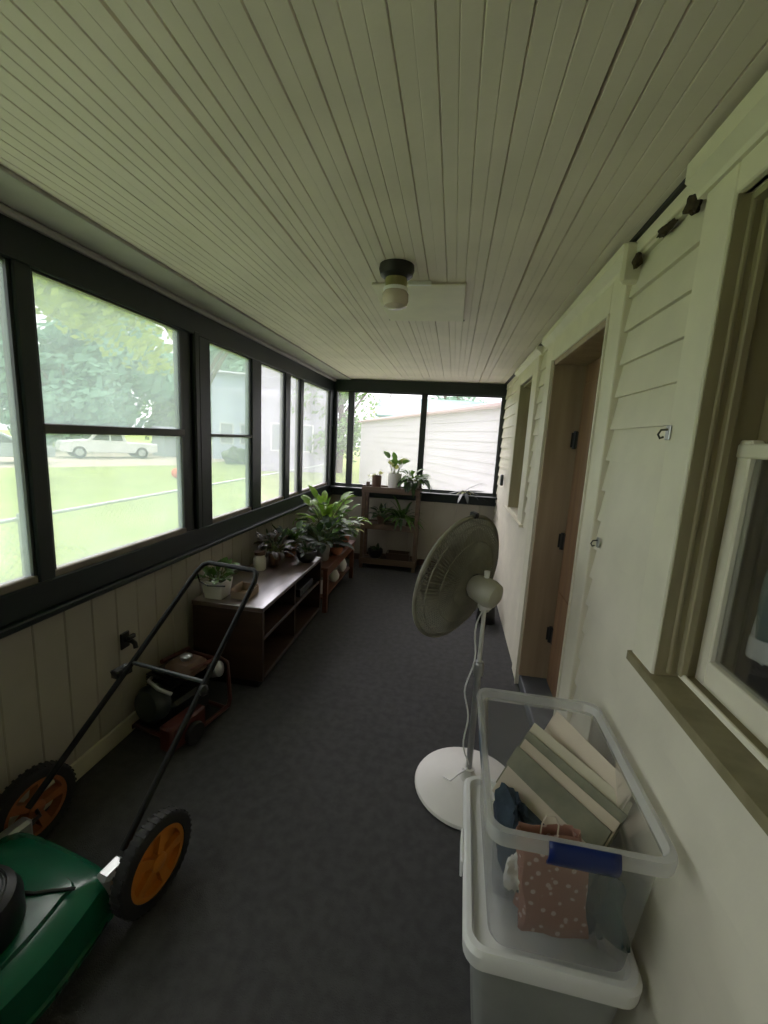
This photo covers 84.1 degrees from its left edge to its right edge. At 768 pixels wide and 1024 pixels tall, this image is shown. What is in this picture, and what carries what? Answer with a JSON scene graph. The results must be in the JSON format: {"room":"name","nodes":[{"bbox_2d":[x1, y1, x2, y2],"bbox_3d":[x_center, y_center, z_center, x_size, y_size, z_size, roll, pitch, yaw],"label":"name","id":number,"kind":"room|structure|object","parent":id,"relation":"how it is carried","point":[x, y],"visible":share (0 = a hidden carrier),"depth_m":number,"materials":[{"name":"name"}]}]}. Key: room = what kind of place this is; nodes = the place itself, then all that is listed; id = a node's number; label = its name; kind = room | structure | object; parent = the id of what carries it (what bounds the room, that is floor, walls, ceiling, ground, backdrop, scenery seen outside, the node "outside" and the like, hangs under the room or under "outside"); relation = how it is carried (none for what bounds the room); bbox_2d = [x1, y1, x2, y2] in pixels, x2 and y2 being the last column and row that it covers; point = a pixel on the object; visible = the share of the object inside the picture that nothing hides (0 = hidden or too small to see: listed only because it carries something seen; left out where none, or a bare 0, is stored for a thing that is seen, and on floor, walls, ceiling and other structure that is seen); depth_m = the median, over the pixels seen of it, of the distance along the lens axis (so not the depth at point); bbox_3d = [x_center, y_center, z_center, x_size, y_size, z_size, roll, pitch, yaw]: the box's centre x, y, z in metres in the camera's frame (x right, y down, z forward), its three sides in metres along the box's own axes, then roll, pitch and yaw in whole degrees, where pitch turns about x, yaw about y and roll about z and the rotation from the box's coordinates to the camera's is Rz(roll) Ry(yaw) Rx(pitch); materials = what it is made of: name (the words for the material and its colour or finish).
{"room":"sunroom","nodes":[
{"label":"sunroom","id":0,"kind":"room"},
{"bbox_2d":[0,498,327,801],"bbox_3d":[-1.359,-0.035,2.469,0.139,2.420,6.985,5,10,9],"label":"wall","id":1,"kind":"structure","parent":0,"point":[55,670],"depth_m":2.04,"materials":[{"name":"white paint"}]},
{"bbox_2d":[0,256,37,594],"bbox_3d":[-1.445,-0.252,1.223,0.048,1.225,0.801,5,10,9],"label":"window","id":2,"kind":"structure","parent":1,"relation":"in","point":[6,303],"depth_m":1.60,"materials":[{"name":"grey paint"}]},
{"bbox_2d":[9,259,55,581],"bbox_3d":[-1.369,-0.324,1.647,0.050,1.230,0.072,5,10,9],"label":"trim","id":3,"kind":"structure","parent":1,"relation":"attached to","point":[20,274],"depth_m":1.63,"materials":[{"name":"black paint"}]},
{"bbox_2d":[8,711,139,826],"bbox_3d":[-1.352,1.121,2.607,0.016,0.100,6.885,5,10,9],"label":"baseboard","id":4,"kind":"structure","parent":1,"relation":"attached to","point":[84,763],"depth_m":2.13,"materials":[{"name":"paint"}]},
{"bbox_2d":[30,268,186,575],"bbox_3d":[-1.293,-0.400,2.122,0.055,1.225,0.902,5,10,9],"label":"window","id":5,"kind":"structure","parent":1,"relation":"in","point":[49,428],"depth_m":2.14,"materials":[{"name":"grey paint"}]},
{"bbox_2d":[120,630,137,649],"bbox_3d":[-1.338,0.681,2.248,0.082,0.090,0.060,5,10,9],"label":"faucet","id":6,"kind":"object","parent":1,"relation":"attached to","point":[126,639],"visible":1,"depth_m":2.24,"materials":[{"name":"black metal"}]},
{"bbox_2d":[0,484,332,638],"bbox_3d":[-1.278,0.232,2.474,0.099,0.147,6.935,5,10,9],"label":"trim","id":7,"kind":"structure","parent":1,"relation":"attached to","point":[20,609],"depth_m":2.10,"materials":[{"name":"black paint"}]},
{"bbox_2d":[0,213,333,391],"bbox_3d":[-1.222,-1.103,2.244,0.069,0.163,6.935,5,10,9],"label":"trim","id":8,"kind":"structure","parent":1,"relation":"attached to","point":[19,242],"depth_m":1.99,"materials":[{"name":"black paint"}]},
{"bbox_2d":[0,164,350,380],"bbox_3d":[-1.158,-1.166,2.198,0.378,0.044,6.885,5,10,9],"label":"trim","id":9,"kind":"structure","parent":1,"relation":"attached to","point":[21,201],"depth_m":1.85,"materials":[{"name":"grey paint"}]},
{"bbox_2d":[181,330,212,530],"bbox_3d":[-1.192,-0.498,2.699,0.058,1.230,0.285,5,10,9],"label":"trim","id":10,"kind":"structure","parent":1,"relation":"attached to","point":[195,350],"depth_m":2.68,"materials":[{"name":"green paint"}]},
{"bbox_2d":[210,342,251,522],"bbox_3d":[-1.128,-0.566,3.126,0.055,1.225,0.590,5,10,9],"label":"window","id":11,"kind":"structure","parent":1,"relation":"in","point":[247,436],"depth_m":3.36,"materials":[{"name":"grey paint"}]},
{"bbox_2d":[251,358,260,509],"bbox_3d":[-1.065,-0.629,3.493,0.050,1.230,0.165,5,10,9],"label":"trim","id":12,"kind":"structure","parent":1,"relation":"attached to","point":[255,364],"depth_m":3.47,"materials":[{"name":"green paint"}]},
{"bbox_2d":[261,363,284,506],"bbox_3d":[-1.017,-0.682,3.828,0.048,1.225,0.520,5,10,9],"label":"window","id":13,"kind":"structure","parent":1,"relation":"in","point":[280,497],"depth_m":4.05,"materials":[{"name":"grey paint"}]},
{"bbox_2d":[283,372,290,498],"bbox_3d":[-0.959,-0.736,4.141,0.050,1.230,0.125,5,10,9],"label":"trim","id":14,"kind":"structure","parent":1,"relation":"attached to","point":[287,410],"depth_m":4.12,"materials":[{"name":"green paint"}]},
{"bbox_2d":[289,375,299,496],"bbox_3d":[-0.932,-0.767,4.339,0.048,1.225,0.280,5,10,9],"label":"window","id":15,"kind":"structure","parent":1,"relation":"in","point":[297,398],"depth_m":4.45,"materials":[{"name":"grey paint"}]},
{"bbox_2d":[298,379,303,493],"bbox_3d":[-0.897,-0.798,4.518,0.050,1.230,0.090,5,10,9],"label":"trim","id":16,"kind":"structure","parent":1,"relation":"attached to","point":[301,380],"depth_m":4.50,"materials":[{"name":"grey paint"}]},
{"bbox_2d":[302,380,329,492],"bbox_3d":[-0.818,-0.882,5.036,0.048,1.225,0.972,5,10,9],"label":"window","id":17,"kind":"structure","parent":1,"relation":"in","point":[324,483],"depth_m":5.46,"materials":[{"name":"grey paint"}]},
{"bbox_2d":[327,391,333,484],"bbox_3d":[-0.719,-0.977,5.598,0.050,1.230,0.183,5,10,9],"label":"trim","id":18,"kind":"structure","parent":1,"relation":"attached to","point":[331,396],"depth_m":5.56,"materials":[{"name":"green paint"}]},
{"bbox_2d":[32,558,529,1023],"bbox_3d":[-0.313,1.301,2.477,2.350,0.100,7.105,5,10,9],"label":"floor","id":19,"kind":"structure","parent":0,"point":[315,883],"depth_m":1.79,"materials":[{"name":"grey carpet"}]},
{"bbox_2d":[0,560,258,1023],"bbox_3d":[-1.069,0.869,1.584,0.680,0.978,1.586,6,10,17],"label":"lawn mower","id":20,"kind":"object","parent":19,"relation":"on","point":[56,903],"depth_m":1.40,"materials":[{"name":"green metal"}]},
{"bbox_2d":[132,646,231,751],"bbox_3d":[-1.161,1.005,2.417,0.440,0.412,0.472,7,11,20],"label":"air compressor","id":21,"kind":"object","parent":19,"relation":"on","point":[166,699],"visible":0.94,"depth_m":2.33,"materials":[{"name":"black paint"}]},
{"bbox_2d":[192,553,321,686],"bbox_3d":[-0.919,0.772,3.359,0.490,0.575,1.230,5,10,9],"label":"tv stand","id":22,"kind":"object","parent":19,"relation":"on","point":[271,620],"visible":0.82,"depth_m":2.85,"materials":[{"name":"brown wood"}]},
{"bbox_2d":[195,557,239,599],"bbox_3d":[-1.067,0.447,2.797,0.233,0.240,0.321,5,10,9],"label":"potted plant","id":23,"kind":"object","parent":22,"relation":"on","point":[219,593],"visible":0.91,"depth_m":2.78,"materials":[{"name":"green plant"}]},
{"bbox_2d":[231,581,258,599],"bbox_3d":[-0.938,0.528,2.870,0.120,0.069,0.160,5,10,9],"label":"cardboard tray","id":24,"kind":"object","parent":22,"relation":"on","point":[238,591],"visible":0.74,"depth_m":2.88,"materials":[{"name":"brown cardboard"}]},
{"bbox_2d":[253,550,265,570],"bbox_3d":[-0.997,0.388,3.411,0.100,0.155,0.100,5,10,9],"label":"jar","id":25,"kind":"object","parent":22,"relation":"on","point":[259,560],"visible":0.98,"depth_m":3.38,"materials":[{"name":"white ceramic"}]},
{"bbox_2d":[253,529,297,565],"bbox_3d":[-0.894,0.304,3.536,0.332,0.288,0.416,5,10,9],"label":"potted plant","id":26,"kind":"object","parent":22,"relation":"on","point":[275,557],"visible":1,"depth_m":3.52,"materials":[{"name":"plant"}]},
{"bbox_2d":[264,580,318,639],"bbox_3d":[-0.912,0.714,3.348,0.458,0.023,1.170,5,10,9],"label":"shelf","id":27,"kind":"object","parent":22,"relation":"attached to","point":[279,610],"depth_m":3.17,"materials":[{"name":"brown wood"}]},
{"bbox_2d":[264,605,318,677],"bbox_3d":[-0.926,0.969,3.393,0.476,0.025,1.170,5,10,9],"label":"shelf","id":28,"kind":"object","parent":22,"relation":"attached to","point":[277,643],"depth_m":3.30,"materials":[{"name":"brown wood"}]},
{"bbox_2d":[264,520,320,556],"bbox_3d":[-0.796,0.249,3.827,0.430,0.307,0.486,5,10,9],"label":"potted plant","id":29,"kind":"object","parent":22,"relation":"on","point":[294,535],"visible":0.59,"depth_m":3.81,"materials":[{"name":"green plant"}]},
{"bbox_2d":[291,541,320,562],"bbox_3d":[-0.682,0.337,3.680,0.263,0.196,0.242,-4,12,-36],"label":"potted plant","id":30,"kind":"object","parent":22,"relation":"on","point":[305,554],"visible":0.99,"depth_m":3.65,"materials":[{"name":"green plant"}]},
{"bbox_2d":[295,540,355,612],"bbox_3d":[-0.676,0.635,4.580,0.482,0.452,1.160,5,10,9],"label":"table","id":31,"kind":"object","parent":19,"relation":"on","point":[333,561],"visible":0.37,"depth_m":4.32,"materials":[{"name":"brown wood"}]},
{"bbox_2d":[294,515,354,560],"bbox_3d":[-0.568,0.257,4.205,0.626,0.431,0.606,8,11,28],"label":"potted plant","id":32,"kind":"object","parent":31,"relation":"on","point":[325,545],"visible":0.77,"depth_m":4.14,"materials":[{"name":"green plant"}]},
{"bbox_2d":[293,485,371,552],"bbox_3d":[-0.519,0.092,4.431,0.771,0.682,0.861,5,10,9],"label":"potted plant","id":33,"kind":"object","parent":31,"relation":"on","point":[307,500],"visible":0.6,"depth_m":4.46,"materials":[{"name":"green plant"}]},
{"bbox_2d":[320,566,349,598],"bbox_3d":[-0.683,0.730,4.597,0.400,0.018,1.040,5,10,9],"label":"shelf","id":34,"kind":"object","parent":31,"relation":"attached to","point":[331,585],"depth_m":4.55,"materials":[{"name":"brown wood"}]},
{"bbox_2d":[359,481,421,572],"bbox_3d":[0.081,0.186,5.501,0.730,1.100,0.304,5,10,9],"label":"plant stand","id":35,"kind":"object","parent":19,"relation":"on","point":[364,557],"visible":0.84,"depth_m":5.39,"materials":[{"name":"brown wood"}]},
{"bbox_2d":[363,554,416,562],"bbox_3d":[0.058,0.620,5.576,0.722,0.018,0.260,5,10,9],"label":"shelf","id":36,"kind":"object","parent":35,"relation":"attached to","point":[366,558],"depth_m":5.46,"materials":[{"name":"brown wood"}]},
{"bbox_2d":[365,521,418,526],"bbox_3d":[0.082,0.172,5.498,0.722,0.018,0.260,5,10,9],"label":"shelf","id":37,"kind":"object","parent":35,"relation":"attached to","point":[374,523],"depth_m":5.39,"materials":[{"name":"brown wood"}]},
{"bbox_2d":[384,451,409,488],"bbox_3d":[0.148,-0.525,5.371,0.330,0.473,0.386,3,10,-3],"label":"potted plant","id":38,"kind":"object","parent":35,"relation":"on","point":[393,479],"visible":0.91,"depth_m":5.32,"materials":[{"name":"green plant"}]},
{"bbox_2d":[375,496,425,531],"bbox_3d":[0.233,0.015,5.422,0.665,0.394,0.615,5,10,9],"label":"potted plant","id":39,"kind":"object","parent":35,"relation":"on","point":[401,519],"visible":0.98,"depth_m":5.37,"materials":[{"name":"green plant"}]},
{"bbox_2d":[395,469,431,497],"bbox_3d":[0.370,-0.367,5.334,0.476,0.347,0.451,5,10,9],"label":"potted plant","id":40,"kind":"object","parent":35,"relation":"on","point":[409,483],"visible":0.99,"depth_m":5.24,"materials":[{"name":"green plant"}]},
{"bbox_2d":[412,511,504,829],"bbox_3d":[0.418,0.677,2.009,0.574,1.365,0.561,5,10,9],"label":"pedestal fan","id":41,"kind":"object","parent":19,"relation":"on","point":[440,777],"visible":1,"depth_m":1.94,"materials":[{"name":"white plastic"}]},
{"bbox_2d":[412,511,498,637],"bbox_3d":[0.351,0.298,1.986,0.389,0.626,0.506,5,10,9],"label":"grille","id":42,"kind":"object","parent":41,"relation":"attached to","point":[462,558],"depth_m":1.89,"materials":[{"name":"white plastic"}]},
{"bbox_2d":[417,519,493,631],"bbox_3d":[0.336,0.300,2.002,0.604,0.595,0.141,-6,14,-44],"label":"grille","id":43,"kind":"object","parent":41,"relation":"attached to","point":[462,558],"depth_m":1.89,"materials":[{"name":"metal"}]},
{"bbox_2d":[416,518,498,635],"bbox_3d":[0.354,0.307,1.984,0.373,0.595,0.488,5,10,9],"label":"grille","id":44,"kind":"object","parent":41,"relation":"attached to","point":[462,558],"depth_m":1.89,"materials":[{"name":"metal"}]},
{"bbox_2d":[460,776,642,1023],"bbox_3d":[0.462,1.282,1.373,0.452,0.397,0.608,5,10,10],"label":"storage bin","id":45,"kind":"object","parent":19,"relation":"on","point":[517,976],"visible":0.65,"depth_m":1.12,"materials":[{"name":"plastic"}]},
{"bbox_2d":[479,725,639,877],"bbox_3d":[0.481,0.891,1.256,0.417,0.405,0.610,5,10,9],"label":"storage bin","id":46,"kind":"object","parent":45,"relation":"on","point":[595,861],"visible":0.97,"depth_m":0.93,"materials":[{"name":"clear plastic"}]},
{"bbox_2d":[493,782,543,892],"bbox_3d":[0.406,0.974,1.281,0.147,0.213,0.325,5,10,9],"label":"folded cloth","id":47,"kind":"object","parent":46,"relation":"in","point":[508,809],"visible":0.6,"depth_m":1.27,"materials":[{"name":"blue fabric"}]},
{"bbox_2d":[503,852,519,891],"bbox_3d":[0.354,0.964,1.141,0.064,0.112,0.076,5,10,9],"label":"tissue wad","id":48,"kind":"object","parent":47,"relation":"on","point":[510,876],"visible":0.62,"depth_m":1.13,"materials":[{"name":"white paper"}]},
{"bbox_2d":[513,815,588,938],"bbox_3d":[0.428,0.904,1.087,0.202,0.332,0.079,4,10,5],"label":"gift bag","id":49,"kind":"object","parent":46,"relation":"in","point":[550,900],"visible":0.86,"depth_m":1.07,"materials":[{"name":"pink paper"}]},
{"bbox_2d":[492,739,619,849],"bbox_3d":[0.503,0.891,1.291,0.125,0.195,0.345,-3,12,-32],"label":"envelope","id":50,"kind":"object","parent":46,"relation":"in","point":[509,777],"visible":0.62,"depth_m":1.31,"materials":[{"name":"beige paper"}]},
{"bbox_2d":[506,746,611,848],"bbox_3d":[0.516,0.859,1.294,0.052,0.095,0.334,-3,12,-32],"label":"magazine","id":51,"kind":"object","parent":46,"relation":"in","point":[565,805],"visible":0.96,"depth_m":1.27,"materials":[{"name":"grey paper"}]},
{"bbox_2d":[496,731,627,850],"bbox_3d":[0.524,0.875,1.303,0.133,0.200,0.355,-3,12,-32],"label":"magazine","id":52,"kind":"object","parent":46,"relation":"in","point":[618,814],"visible":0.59,"depth_m":1.28,"materials":[{"name":"grey paper"}]},
{"bbox_2d":[529,723,632,814],"bbox_3d":[0.551,0.848,1.317,0.120,0.188,0.354,-3,12,-32],"label":"envelope","id":53,"kind":"object","parent":46,"relation":"in","point":[608,791],"visible":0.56,"depth_m":1.31,"materials":[{"name":"beige paper"}]},
{"bbox_2d":[544,710,636,809],"bbox_3d":[0.592,0.845,1.350,0.126,0.240,0.341,0,10,-18],"label":"sheet","id":54,"kind":"object","parent":46,"relation":"in","point":[558,727],"visible":0.37,"depth_m":1.33,"materials":[{"name":"white paper"}]},
{"bbox_2d":[585,843,629,953],"bbox_3d":[0.557,1.008,1.131,0.134,0.225,0.237,5,10,9],"label":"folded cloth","id":55,"kind":"object","parent":46,"relation":"in","point":[606,895],"visible":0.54,"depth_m":1.06,"materials":[{"name":"grey fabric"}]},
{"bbox_2d":[0,0,767,383],"bbox_3d":[-0.132,-1.145,2.043,2.550,0.080,7.105,5,10,9],"label":"ceiling","id":56,"kind":"structure","parent":0,"point":[271,155],"depth_m":1.05,"materials":[{"name":"paint"}]},
{"bbox_2d":[379,259,413,310],"bbox_3d":[0.051,-0.970,1.839,0.152,0.174,0.152,5,10,9],"label":"ceiling light","id":57,"kind":"object","parent":56,"relation":"attached to","point":[396,273],"visible":1,"depth_m":1.79,"materials":[{"name":"white glass"}]},
{"bbox_2d":[385,275,406,286],"bbox_3d":[0.052,-0.985,1.836,0.100,0.045,0.100,5,10,9],"label":"socket","id":58,"kind":"object","parent":57,"relation":"attached to","point":[390,280],"depth_m":1.80,"materials":[{"name":"white ceramic"}]},
{"bbox_2d":[371,281,465,321],"bbox_3d":[0.209,-1.120,2.301,0.460,0.020,0.660,5,10,9],"label":"ceiling hatch","id":59,"kind":"object","parent":56,"relation":"attached to","point":[427,300],"visible":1,"depth_m":2.24,"materials":[{"name":"beige paint"}]},
{"bbox_2d":[328,379,494,559],"bbox_3d":[0.387,-0.510,5.649,2.500,2.450,0.120,5,10,9],"label":"wall","id":60,"kind":"structure","parent":0,"point":[438,517],"depth_m":5.70,"materials":[{"name":"white paint"}]},
{"bbox_2d":[331,390,337,483],"bbox_3d":[-0.683,-0.937,5.702,0.088,1.360,0.080,5,10,9],"label":"trim","id":61,"kind":"structure","parent":60,"relation":"attached to","point":[333,476],"depth_m":5.65,"materials":[{"name":"green paint"}]},
{"bbox_2d":[346,391,353,484],"bbox_3d":[-0.448,-0.970,5.669,0.055,1.260,0.040,5,10,9],"label":"trim","id":62,"kind":"structure","parent":60,"relation":"attached to","point":[351,392],"depth_m":5.64,"materials":[{"name":"grey paint"}]},
{"bbox_2d":[350,391,422,485],"bbox_3d":[0.022,-0.936,5.592,0.900,1.230,0.040,5,10,9],"label":"window","id":63,"kind":"structure","parent":60,"relation":"in","point":[351,483],"depth_m":5.54,"materials":[{"name":"grey paint"}]},
{"bbox_2d":[329,484,496,505],"bbox_3d":[0.408,-0.222,5.605,2.381,0.140,0.250,5,10,9],"label":"trim","id":64,"kind":"structure","parent":60,"relation":"attached to","point":[337,489],"depth_m":5.56,"materials":[{"name":"black paint"}]},
{"bbox_2d":[334,379,506,396],"bbox_3d":[0.489,-1.579,5.424,2.381,0.142,0.140,5,10,9],"label":"trim","id":65,"kind":"structure","parent":60,"relation":"attached to","point":[474,389],"depth_m":5.36,"materials":[{"name":"black paint"}]},
{"bbox_2d":[417,394,426,484],"bbox_3d":[0.491,-0.895,5.527,0.051,1.260,0.040,5,10,9],"label":"trim","id":66,"kind":"structure","parent":60,"relation":"attached to","point":[424,395],"depth_m":5.49,"materials":[{"name":"grey paint"}]},
{"bbox_2d":[421,394,502,494],"bbox_3d":[0.979,-0.860,5.447,0.939,1.230,0.040,5,10,9],"label":"window","id":67,"kind":"structure","parent":60,"relation":"in","point":[492,493],"depth_m":5.41,"materials":[{"name":"grey paint"}]},
{"bbox_2d":[494,397,505,495],"bbox_3d":[1.535,-0.785,5.394,0.185,1.400,0.120,5,10,9],"label":"trim","id":68,"kind":"structure","parent":60,"relation":"attached to","point":[504,400],"depth_m":5.34,"materials":[{"name":"grey paint"}]},
{"bbox_2d":[491,174,767,1023],"bbox_3d":[0.979,0.152,2.116,0.159,2.420,6.985,5,10,9],"label":"wall","id":69,"kind":"structure","parent":0,"point":[694,876],"depth_m":1.18,"materials":[{"name":"beige paint"}]},
{"bbox_2d":[506,355,542,523],"bbox_3d":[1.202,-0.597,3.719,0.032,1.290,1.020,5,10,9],"label":"trim","id":70,"kind":"structure","parent":69,"relation":"attached to","point":[533,370],"depth_m":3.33,"materials":[{"name":"beige paint"}]},
{"bbox_2d":[514,346,544,377],"bbox_3d":[1.231,-1.265,3.650,0.060,0.060,1.190,5,10,9],"label":"trim","id":71,"kind":"structure","parent":69,"relation":"attached to","point":[538,350],"depth_m":3.42,"materials":[{"name":"beige paint"}]},
{"bbox_2d":[518,675,554,729],"bbox_3d":[0.992,1.270,2.519,0.235,0.085,0.985,5,10,9],"label":"trim","id":72,"kind":"structure","parent":69,"relation":"attached to","point":[538,700],"depth_m":2.71,"materials":[{"name":"grey paint"}]},
{"bbox_2d":[518,320,605,678],"bbox_3d":[1.040,0.187,2.332,0.235,2.115,0.985,5,10,9],"label":"trim","id":73,"kind":"structure","parent":69,"relation":"attached to","point":[569,370],"depth_m":2.75,"materials":[{"name":"brown wood"}]},
{"bbox_2d":[512,278,632,722],"bbox_3d":[0.935,0.151,2.374,0.040,2.330,1.345,5,10,9],"label":"trim","id":74,"kind":"structure","parent":69,"relation":"attached to","point":[613,306],"depth_m":1.78,"materials":[{"name":"beige paint"}]},
{"bbox_2d":[546,357,600,700],"bbox_3d":[1.085,0.203,2.328,0.122,2.080,0.926,5,10,9],"label":"door","id":75,"kind":"structure","parent":69,"relation":"in","point":[580,441],"depth_m":2.59,"materials":[{"name":"brown wood"}]},
{"bbox_2d":[541,243,626,349],"bbox_3d":[0.986,-1.019,2.183,0.068,0.067,1.425,5,10,9],"label":"trim","id":76,"kind":"structure","parent":69,"relation":"attached to","point":[610,272],"depth_m":1.91,"materials":[{"name":"beige paint"}]},
{"bbox_2d":[505,178,686,384],"bbox_3d":[1.031,-1.092,2.364,0.044,0.012,5.885,5,10,9],"label":"trim","id":77,"kind":"structure","parent":69,"relation":"attached to","point":[682,186],"depth_m":1.30,"materials":[{"name":"wood"}]},
{"bbox_2d":[507,186,694,386],"bbox_3d":[1.165,-1.198,3.145,0.030,0.055,4.285,5,10,9],"label":"trim","id":78,"kind":"structure","parent":69,"relation":"attached to","point":[676,207],"depth_m":1.28,"materials":[{"name":"beige paint"}]},
{"bbox_2d":[619,242,641,284],"bbox_3d":[0.869,-0.870,1.490,0.068,0.135,0.030,5,10,9],"label":"trim","id":79,"kind":"structure","parent":69,"relation":"attached to","point":[628,275],"depth_m":1.48,"materials":[{"name":"beige paint"}]},
{"bbox_2d":[682,194,702,215],"bbox_3d":[0.808,-0.803,1.102,0.031,0.060,0.080,5,10,9],"label":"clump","id":80,"kind":"object","parent":69,"relation":"attached to","point":[692,206],"visible":0.75,"depth_m":1.10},
{"bbox_2d":[626,650,767,835],"bbox_3d":[0.725,0.514,0.696,0.187,0.044,1.143,5,10,9],"label":"trim","id":81,"kind":"structure","parent":69,"relation":"attached to","point":[742,772],"depth_m":0.89,"materials":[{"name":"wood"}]},
{"bbox_2d":[632,135,767,673],"bbox_3d":[0.694,-0.107,0.612,0.032,1.245,1.108,5,10,9],"label":"trim","id":82,"kind":"structure","parent":69,"relation":"attached to","point":[721,201],"depth_m":1.06,"materials":[{"name":"beige paint"}]},
{"bbox_2d":[654,181,767,676],"bbox_3d":[0.774,-0.068,0.606,0.186,1.170,0.890,5,10,9],"label":"trim","id":83,"kind":"structure","parent":69,"relation":"attached to","point":[736,382],"depth_m":1.00,"materials":[{"name":"green paint"}]},
{"bbox_2d":[685,70,767,199],"bbox_3d":[0.669,-0.700,0.288,0.077,0.080,1.600,5,10,9],"label":"trim","id":84,"kind":"structure","parent":69,"relation":"attached to","point":[746,126],"depth_m":0.91,"materials":[{"name":"beige paint"}]},
{"bbox_2d":[695,388,767,747],"bbox_3d":[0.803,-0.056,0.603,0.066,1.141,0.840,5,10,9],"label":"window","id":85,"kind":"structure","parent":69,"relation":"in","point":[732,665],"depth_m":0.97,"materials":[{"name":"beige paint"}]},
{"label":"outside","id":86,"kind":"structure","parent":0,"visible":0},
{"bbox_2d":[0,451,224,467],"bbox_3d":[-19.850,-2.970,23.570,12.629,0.012,31.490,9,12,33],"label":"road","id":87,"kind":"structure","parent":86,"point":[61,459],"depth_m":24.73,"materials":[{"name":"grey asphalt"}]},
{"bbox_2d":[0,432,55,456],"bbox_3d":[-18.508,-3.069,20.202,4.503,1.479,1.860,-6,13,-43],"label":"parked car","id":88,"kind":"object","parent":87,"relation":"on","point":[6,448],"visible":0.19,"depth_m":19.86,"materials":[{"name":"grey paint"}]},
{"bbox_2d":[54,434,157,458],"bbox_3d":[-17.500,-4.319,26.994,5.240,1.718,1.860,-7,14,-44],"label":"car","id":89,"kind":"object","parent":87,"relation":"on","point":[78,448],"visible":0.95,"depth_m":26.12,"materials":[{"name":"white paint"}]},
{"bbox_2d":[151,426,175,456],"bbox_3d":[-15.648,-5.301,32.013,2.800,2.150,3.200,11,13,38],"label":"garden shed","id":90,"kind":"object","parent":87,"relation":"on","point":[166,445],"visible":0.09,"depth_m":30.84,"materials":[{"name":"grey"}]},
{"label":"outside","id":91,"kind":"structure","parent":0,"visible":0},
{"bbox_2d":[0,430,360,582],"bbox_3d":[-5.975,-2.580,26.226,140.000,0.200,130.000,5,10,9],"label":"lawn","id":92,"kind":"structure","parent":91,"point":[70,487],"depth_m":12.57,"materials":[{"name":"green plant"}]},
{"bbox_2d":[0,320,59,422],"bbox_3d":[-31.574,-11.056,29.246,12.759,12.767,14.836,5,10,9],"label":"tree","id":93,"kind":"object","parent":92,"relation":"on","point":[45,336],"visible":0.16,"depth_m":32.84,"materials":[{"name":"green plant"}]},
{"bbox_2d":[0,348,128,446],"bbox_3d":[-23.984,-8.464,32.460,8.827,7.529,7.774,5,10,9],"label":"tree","id":94,"kind":"object","parent":92,"relation":"on","point":[63,402],"visible":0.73,"depth_m":30.96,"materials":[{"name":"green plant"}]},
{"bbox_2d":[37,309,174,427],"bbox_3d":[-23.848,-12.338,38.052,12.267,13.087,11.875,1,10,-9],"label":"tree","id":95,"kind":"object","parent":92,"relation":"on","point":[157,387],"visible":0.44,"depth_m":35.28,"materials":[{"name":"green plant"}]},
{"bbox_2d":[33,276,228,385],"bbox_3d":[-12.453,-7.854,20.524,8.411,11.472,10.993,9,11,30],"label":"tree","id":96,"kind":"object","parent":92,"relation":"on","point":[50,298],"visible":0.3,"depth_m":19.11,"materials":[{"name":"green plant"}]},
{"bbox_2d":[0,463,323,582],"bbox_3d":[-3.212,0.223,6.726,0.068,1.260,15.065,5,10,9],"label":"fence","id":97,"kind":"object","parent":92,"relation":"on","point":[69,510],"visible":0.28,"depth_m":5.42,"materials":[{"name":"metal"}]},
{"bbox_2d":[136,398,211,445],"bbox_3d":[-20.994,-10.679,44.619,6.916,8.614,9.472,7,11,21],"label":"tree","id":98,"kind":"object","parent":92,"relation":"on","point":[163,414],"visible":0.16,"depth_m":41.36,"materials":[{"name":"green plant"}]},
{"bbox_2d":[171,346,244,437],"bbox_3d":[-16.768,-13.402,44.784,12.527,13.623,12.045,3,10,-3],"label":"tree","id":99,"kind":"object","parent":92,"relation":"on","point":[233,363],"visible":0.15,"depth_m":41.69,"materials":[{"name":"green plant"}]},
{"bbox_2d":[210,370,244,458],"bbox_3d":[-10.030,-7.938,35.464,8.600,6.750,7.800,-1,11,-22],"label":"house","id":100,"kind":"structure","parent":92,"relation":"on","point":[227,387],"depth_m":31.19,"materials":[{"name":"grey"}]},
{"bbox_2d":[221,446,244,463],"bbox_3d":[-9.688,-3.582,27.642,1.428,1.386,1.865,5,10,9],"label":"shrub","id":101,"kind":"object","parent":92,"relation":"on","point":[234,455],"visible":0.84,"depth_m":27.26,"materials":[{"name":"green plant"}]},
{"bbox_2d":[261,366,325,472],"bbox_3d":[-6.009,-6.910,27.298,4.900,7.950,8.800,0,10,-17],"label":"house","id":102,"kind":"structure","parent":92,"relation":"on","point":[270,379],"depth_m":23.68,"materials":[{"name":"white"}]},
{"bbox_2d":[291,383,382,472],"bbox_3d":[-2.655,-5.740,24.989,5.296,6.814,4.917,5,10,9],"label":"tree","id":103,"kind":"object","parent":92,"relation":"on","point":[343,396],"visible":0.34,"depth_m":24.11,"materials":[{"name":"green plant"}]},
{"bbox_2d":[358,401,500,492],"bbox_3d":[3.440,-1.271,12.537,5.300,2.910,17.800,0,10,-15],"label":"building","id":104,"kind":"structure","parent":92,"relation":"on","point":[460,448],"depth_m":10.32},
{"bbox_2d":[376,397,483,417],"bbox_3d":[3.532,-6.199,33.743,8.100,5.350,6.800,3,10,2],"label":"sky","id":105,"kind":"structure","parent":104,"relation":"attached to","point":[392,406],"depth_m":32.16,"materials":[{"name":"white"}]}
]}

